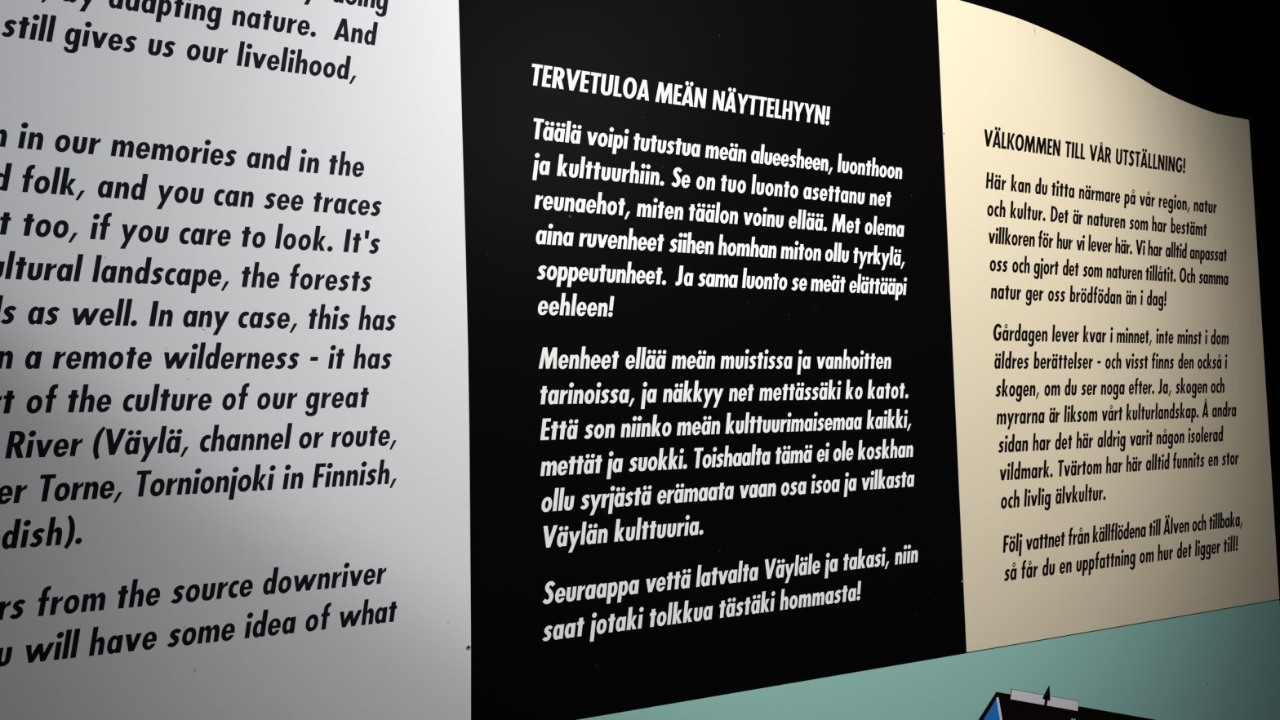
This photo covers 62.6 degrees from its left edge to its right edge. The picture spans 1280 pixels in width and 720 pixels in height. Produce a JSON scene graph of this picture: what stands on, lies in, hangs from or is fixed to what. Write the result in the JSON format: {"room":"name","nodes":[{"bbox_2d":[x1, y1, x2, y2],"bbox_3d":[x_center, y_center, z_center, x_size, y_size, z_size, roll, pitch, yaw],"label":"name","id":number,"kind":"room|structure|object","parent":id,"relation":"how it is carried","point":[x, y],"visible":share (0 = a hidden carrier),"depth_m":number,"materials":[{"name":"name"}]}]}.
{"room":"museum","nodes":[
{"label":"museum","id":0,"kind":"room"},
{"bbox_2d":[571,0,1279,719],"bbox_3d":[0.379,-0.225,1.426,8.000,3.600,0.108,0,-4,-28],"label":"wall","id":1,"kind":"structure","parent":0,"point":[1222,57],"depth_m":1.66,"materials":[{"name":"paint"}]},
{"bbox_2d":[0,0,471,719],"bbox_3d":[-0.459,-0.060,0.897,0.649,0.849,0.004,0,-4,-28],"label":"text panel","id":2,"kind":"object","parent":1,"relation":"attached to","point":[234,409],"visible":1,"depth_m":0.94,"materials":[{"name":"metal"}]},
{"bbox_2d":[458,0,966,719],"bbox_3d":[0.111,-0.056,1.198,0.648,0.846,0.004,0,-4,-28],"label":"text panel","id":3,"kind":"object","parent":1,"relation":"attached to","point":[713,436],"visible":1,"depth_m":1.17,"materials":[{"name":"metal"}]},
{"bbox_2d":[573,600,1279,719],"bbox_3d":[0.139,0.817,1.148,1.948,0.901,0.004,0,-4,-28],"label":"panel","id":4,"kind":"object","parent":1,"relation":"attached to","point":[1223,664],"visible":1,"depth_m":1.41,"materials":[{"name":"teal paint"}]},
{"bbox_2d":[936,0,1279,652],"bbox_3d":[0.687,-0.054,1.503,0.654,0.846,0.004,0,-4,-28],"label":"text panel","id":5,"kind":"object","parent":1,"relation":"attached to","point":[1113,449],"visible":1,"depth_m":1.47,"materials":[{"name":"metal"}]}
]}

